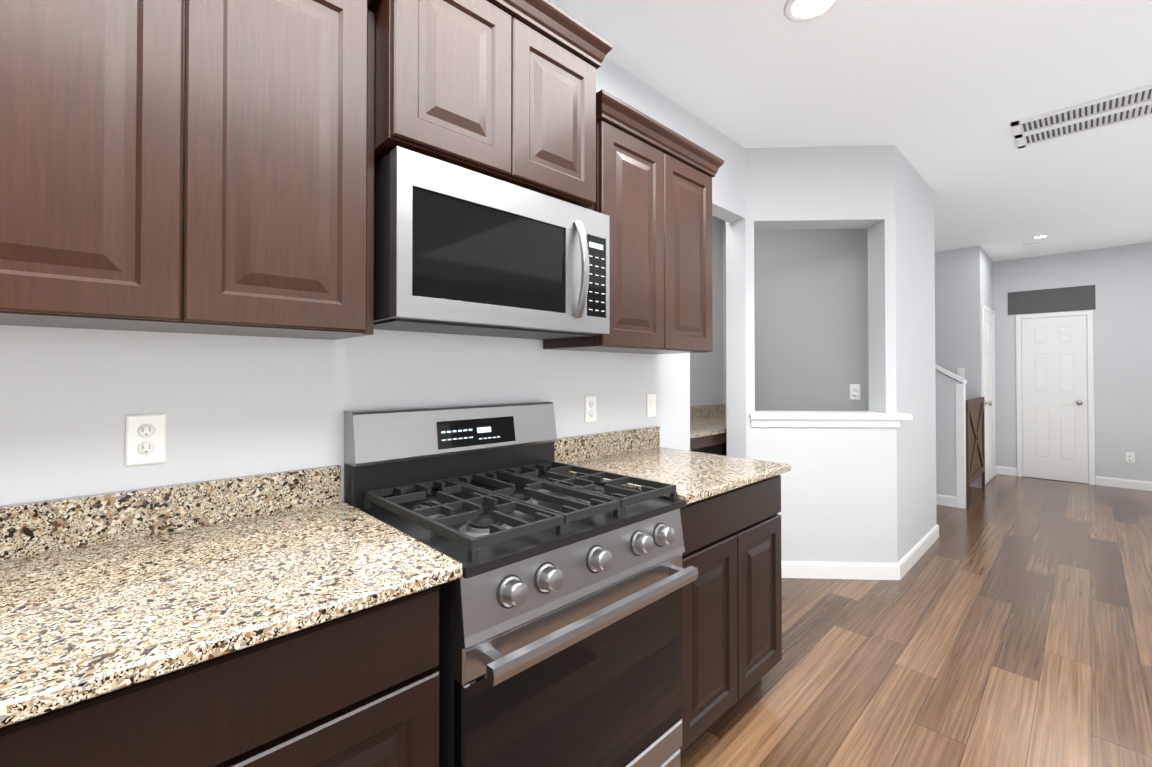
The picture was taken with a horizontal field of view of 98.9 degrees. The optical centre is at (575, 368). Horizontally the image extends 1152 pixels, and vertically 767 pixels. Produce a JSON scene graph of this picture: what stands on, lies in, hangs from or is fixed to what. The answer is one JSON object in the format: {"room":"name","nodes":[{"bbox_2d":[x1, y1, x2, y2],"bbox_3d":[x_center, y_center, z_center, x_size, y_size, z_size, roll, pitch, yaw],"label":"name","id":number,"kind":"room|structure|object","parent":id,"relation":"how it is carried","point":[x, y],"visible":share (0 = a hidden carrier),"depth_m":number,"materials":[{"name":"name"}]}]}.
{"room":"kitchen","nodes":[
{"label":"kitchen","id":0,"kind":"room"},
{"bbox_2d":[0,57,744,505],"bbox_3d":[-1.138,-0.066,1.096,6.060,2.740,0.120,1,-1,-44],"label":"wall","id":1,"kind":"structure","parent":0,"point":[228,405],"depth_m":1.32,"materials":[{"name":"paint"}]},
{"bbox_2d":[0,0,195,332],"bbox_3d":[-0.988,-0.531,0.934,0.354,0.886,0.323,1,-1,-44],"label":"upper cabinet","id":2,"kind":"object","parent":1,"relation":"attached to","point":[188,166],"depth_m":0.86,"materials":[{"name":"brown wood"}]},
{"bbox_2d":[125,413,165,465],"bbox_3d":[-0.995,0.164,1.140,0.070,0.116,0.010,1,-1,-44],"label":"electrical outlet","id":3,"kind":"object","parent":1,"relation":"attached to","point":[145,439],"visible":1,"depth_m":1.14,"materials":[{"name":"plastic"}]},
{"bbox_2d":[184,0,391,339],"bbox_3d":[-0.723,-0.528,1.189,0.380,0.886,0.323,1,-1,-44],"label":"upper cabinet","id":4,"kind":"object","parent":1,"relation":"attached to","point":[288,149],"depth_m":1.06,"materials":[{"name":"brown wood"}]},
{"bbox_2d":[380,0,519,183],"bbox_3d":[-0.439,-0.819,1.424,0.350,0.540,0.383,1,-1,-44],"label":"upper cabinet","id":5,"kind":"object","parent":1,"relation":"attached to","point":[450,69],"depth_m":1.28,"materials":[{"name":"brown wood"}]},
{"bbox_2d":[374,146,609,339],"bbox_3d":[-0.266,-0.325,1.565,0.762,0.418,0.410,1,-1,-44],"label":"over-the-range microwave","id":6,"kind":"object","parent":5,"relation":"attached to","point":[460,250],"visible":1,"depth_m":1.37,"materials":[{"name":"silver metal"}]},
{"bbox_2d":[514,0,603,211],"bbox_3d":[-0.187,-0.816,1.667,0.350,0.540,0.383,1,-1,-44],"label":"upper cabinet","id":7,"kind":"object","parent":1,"relation":"attached to","point":[562,111],"depth_m":1.53,"materials":[{"name":"brown wood"}]},
{"bbox_2d":[585,395,595,422],"bbox_3d":[0.066,0.177,2.161,0.070,0.116,0.010,1,-1,-44],"label":"electrical outlet","id":8,"kind":"object","parent":1,"relation":"attached to","point":[590,408],"visible":1,"depth_m":2.15,"materials":[{"name":"plastic"}]},
{"bbox_2d":[543,92,671,353],"bbox_3d":[0.115,-0.520,1.995,0.374,0.886,0.323,1,-1,-44],"label":"upper cabinet","id":9,"kind":"object","parent":1,"relation":"attached to","point":[635,146],"depth_m":1.88,"materials":[{"name":"brown wood"}]},
{"bbox_2d":[647,394,655,417],"bbox_3d":[0.379,0.185,2.460,0.070,0.116,0.011,1,-1,-44],"label":"light switch","id":10,"kind":"object","parent":1,"relation":"attached to","point":[651,405],"visible":1,"depth_m":2.45,"materials":[{"name":"plastic"}]},
{"bbox_2d":[652,128,715,353],"bbox_3d":[0.385,-0.517,2.255,0.375,0.886,0.323,1,-1,-44],"label":"upper cabinet","id":11,"kind":"object","parent":1,"relation":"attached to","point":[691,170],"depth_m":2.14,"materials":[{"name":"brown wood"}]},
{"bbox_2d":[690,216,721,454],"bbox_3d":[0.374,-0.041,3.592,2.740,2.740,0.120,1,-1,-44],"label":"wall","id":12,"kind":"structure","parent":0,"point":[705,368],"depth_m":4.31,"materials":[{"name":"paint"}]},
{"bbox_2d":[722,220,868,414],"bbox_3d":[1.811,-0.037,3.989,0.120,2.740,1.260,1,-1,-44],"label":"wall","id":13,"kind":"structure","parent":0,"point":[811,316],"depth_m":3.88,"materials":[{"name":"paint"}]},
{"bbox_2d":[850,384,860,399],"bbox_3d":[2.058,0.173,3.634,0.010,0.116,0.070,1,-1,-44],"label":"outlet","id":14,"kind":"object","parent":13,"relation":"attached to","point":[855,391],"visible":1,"depth_m":3.63,"materials":[{"name":"plastic"}]},
{"bbox_2d":[726,145,897,562],"bbox_3d":[1.509,-0.045,3.233,1.034,2.740,0.200,0,-1,3],"label":"wall","id":15,"kind":"structure","parent":0,"point":[838,494],"depth_m":3.13,"materials":[{"name":"paint"}]},
{"bbox_2d":[749,411,911,426],"bbox_3d":[1.606,0.328,3.217,0.989,0.084,0.255,0,-1,3],"label":"sill","id":16,"kind":"structure","parent":15,"relation":"attached to","point":[815,419],"depth_m":3.11,"materials":[{"name":"white wood"}]},
{"bbox_2d":[781,561,898,579],"bbox_3d":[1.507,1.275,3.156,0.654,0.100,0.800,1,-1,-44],"label":"baseboard","id":17,"kind":"structure","parent":15,"relation":"attached to","point":[789,569],"depth_m":3.10,"materials":[{"name":"white wood"}]},
{"bbox_2d":[549,0,1151,261],"bbox_3d":[2.291,-1.473,1.413,11.820,0.080,8.600,1,-1,-44],"label":"ceiling","id":18,"kind":"structure","parent":0,"point":[941,95],"depth_m":2.48,"materials":[{"name":"paint"}]},
{"bbox_2d":[784,0,841,22],"bbox_3d":[0.925,-1.424,1.923,0.209,0.009,0.209,1,-1,-44],"label":"recessed light","id":19,"kind":"object","parent":18,"relation":"in","point":[800,11],"visible":1,"depth_m":1.95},
{"bbox_2d":[1022,242,1037,247],"bbox_3d":[5.071,-1.375,5.503,0.130,0.034,0.130,1,-1,-44],"label":"smoke detector","id":20,"kind":"object","parent":18,"relation":"attached to","point":[1030,245],"visible":1,"depth_m":5.47,"materials":[{"name":"white plastic"}]},
{"bbox_2d":[1031,234,1049,238],"bbox_3d":[4.903,-1.390,5.202,0.149,0.009,0.149,1,-1,-44],"label":"recessed light","id":21,"kind":"object","parent":18,"relation":"in","point":[1040,236],"visible":1,"depth_m":5.19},
{"bbox_2d":[1011,84,1151,148],"bbox_3d":[3.129,-1.416,2.517,0.440,0.012,1.330,1,-1,-44],"label":"ceiling vent","id":22,"kind":"object","parent":18,"relation":"in","point":[1116,109],"visible":1,"depth_m":2.77,"materials":[{"name":"white metal"}]},
{"bbox_2d":[680,474,1151,766],"bbox_3d":[2.291,1.337,1.384,11.820,0.060,8.600,1,-1,-44],"label":"floor","id":23,"kind":"structure","parent":0,"point":[1005,621],"depth_m":2.27,"materials":[{"name":"brown wood"}]},
{"bbox_2d":[0,585,439,766],"bbox_3d":[-0.725,0.855,0.951,0.726,0.894,0.644,1,-1,-44],"label":"base cabinet","id":24,"kind":"object","parent":23,"relation":"on","point":[360,688],"depth_m":0.77,"materials":[{"name":"brown wood"}]},
{"bbox_2d":[0,465,462,727],"bbox_3d":[-0.974,0.339,0.698,1.448,0.132,0.669,1,-1,-44],"label":"countertop","id":25,"kind":"structure","parent":24,"relation":"on","point":[102,593],"depth_m":0.91,"materials":[{"name":"stone"}]},
{"bbox_2d":[344,401,697,766],"bbox_3d":[-0.154,0.716,1.437,0.754,1.182,0.730,1,-1,-44],"label":"gas range","id":26,"kind":"object","parent":23,"relation":"on","point":[561,622],"visible":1,"depth_m":1.26,"materials":[{"name":"silver metal"}]},
{"bbox_2d":[690,433,726,455],"bbox_3d":[0.611,0.879,3.337,2.494,0.894,0.557,1,-1,-44],"label":"desk","id":27,"kind":"object","parent":23,"relation":"on","point":[706,441],"visible":0.04,"depth_m":3.21,"materials":[{"name":"brown wood"}]},
{"bbox_2d":[690,404,726,438],"bbox_3d":[0.618,0.368,3.334,2.494,0.127,0.577,1,-1,-44],"label":"countertop","id":28,"kind":"structure","parent":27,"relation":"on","point":[706,420],"depth_m":3.88,"materials":[{"name":"stone"}]},
{"bbox_2d":[680,475,781,755],"bbox_3d":[0.355,0.866,1.991,0.736,0.894,0.644,1,-1,-44],"label":"base cabinet","id":29,"kind":"object","parent":23,"relation":"on","point":[732,613],"depth_m":1.72,"materials":[{"name":"brown wood"}]},
{"bbox_2d":[555,426,790,504],"bbox_3d":[0.372,0.352,1.991,0.758,0.132,0.672,1,-1,-44],"label":"countertop","id":30,"kind":"structure","parent":29,"relation":"on","point":[692,476],"depth_m":2.01,"materials":[{"name":"stone"}]},
{"bbox_2d":[966,397,984,506],"bbox_3d":[4.185,0.830,5.157,1.085,1.030,0.027,1,-1,-44],"label":"gate","id":31,"kind":"object","parent":23,"relation":"on","point":[975,440],"visible":1,"depth_m":5.09,"materials":[{"name":"brown wood"}]},
{"bbox_2d":[895,146,936,561],"bbox_3d":[2.382,-0.042,3.561,1.150,2.740,0.150,1,-1,-44],"label":"wall","id":32,"kind":"structure","parent":0,"point":[915,355],"depth_m":3.44,"materials":[{"name":"paint"}]},
{"bbox_2d":[899,524,938,579],"bbox_3d":[2.442,1.278,3.491,1.170,0.100,0.014,1,-1,-44],"label":"baseboard","id":33,"kind":"structure","parent":32,"relation":"attached to","point":[901,568],"depth_m":3.41,"materials":[{"name":"white wood"}]},
{"bbox_2d":[935,369,963,496],"bbox_3d":[3.192,0.251,5.330,0.075,2.190,1.580,1,-1,-44],"label":"wall","id":34,"kind":"structure","parent":0,"point":[945,434],"depth_m":4.82,"materials":[{"name":"paint"}]},
{"bbox_2d":[936,494,956,506],"bbox_3d":[3.142,1.296,5.307,0.014,0.100,1.529,1,-1,-44],"label":"baseboard","id":35,"kind":"structure","parent":34,"relation":"attached to","point":[944,500],"depth_m":4.81,"materials":[{"name":"white wood"}]},
{"bbox_2d":[935,364,966,508],"bbox_3d":[3.199,0.227,5.323,0.125,2.238,1.600,1,-1,-44],"label":"trim","id":36,"kind":"structure","parent":34,"relation":"attached to","point":[961,445],"depth_m":4.74,"materials":[{"name":"white wood"}]},
{"bbox_2d":[935,246,982,487],"bbox_3d":[3.678,-0.011,6.577,0.120,2.740,2.700,1,-1,-44],"label":"wall","id":37,"kind":"structure","parent":0,"point":[969,281],"depth_m":5.69,"materials":[{"name":"paint"}]},
{"bbox_2d":[957,368,964,377],"bbox_3d":[4.441,0.050,5.687,0.011,0.116,0.070,1,-1,-44],"label":"light switch","id":38,"kind":"object","parent":37,"relation":"attached to","point":[960,372],"visible":0.9,"depth_m":5.68,"materials":[{"name":"plastic"}]},
{"bbox_2d":[983,250,998,465],"bbox_3d":[4.997,-0.016,6.056,1.020,2.740,0.120,1,-1,-44],"label":"wall","id":39,"kind":"structure","parent":0,"point":[988,265],"depth_m":6.11,"materials":[{"name":"paint"}]},
{"bbox_2d":[982,304,995,486],"bbox_3d":[4.994,0.309,5.912,0.954,2.087,0.074,1,-1,-44],"label":"closet door","id":40,"kind":"structure","parent":39,"relation":"in","point":[988,354],"depth_m":5.91,"materials":[{"name":"white wood"}]},
{"bbox_2d":[995,242,1151,484],"bbox_3d":[7.326,-0.032,4.488,0.120,2.740,5.610,1,-1,-44],"label":"wall","id":41,"kind":"structure","parent":0,"point":[1121,276],"depth_m":5.66,"materials":[{"name":"paint"}]},
{"bbox_2d":[1008,285,1095,314],"bbox_3d":[5.777,-0.829,6.010,0.008,0.285,0.770,1,-1,-44],"label":"transom panel","id":42,"kind":"object","parent":41,"relation":"attached to","point":[1076,298],"visible":1,"depth_m":5.99,"materials":[{"name":"grey paint"}]},
{"bbox_2d":[1015,310,1094,484],"bbox_3d":[5.772,0.337,5.955,0.074,2.032,0.679,1,-1,-44],"label":"hall door","id":43,"kind":"structure","parent":41,"relation":"in","point":[1054,366],"depth_m":5.96,"materials":[{"name":"white wood"}]},
{"bbox_2d":[1095,476,1151,490],"bbox_3d":[7.638,1.284,4.053,0.014,0.100,4.630,1,-1,-44],"label":"baseboard","id":44,"kind":"structure","parent":41,"relation":"attached to","point":[1103,481],"depth_m":5.55,"materials":[{"name":"white wood"}]},
{"bbox_2d":[1125,452,1134,462],"bbox_3d":[6.221,0.999,5.530,0.010,0.116,0.070,1,-1,-44],"label":"outlet","id":45,"kind":"object","parent":41,"relation":"attached to","point":[1130,457],"visible":1,"depth_m":5.53,"materials":[{"name":"plastic"}]}
]}

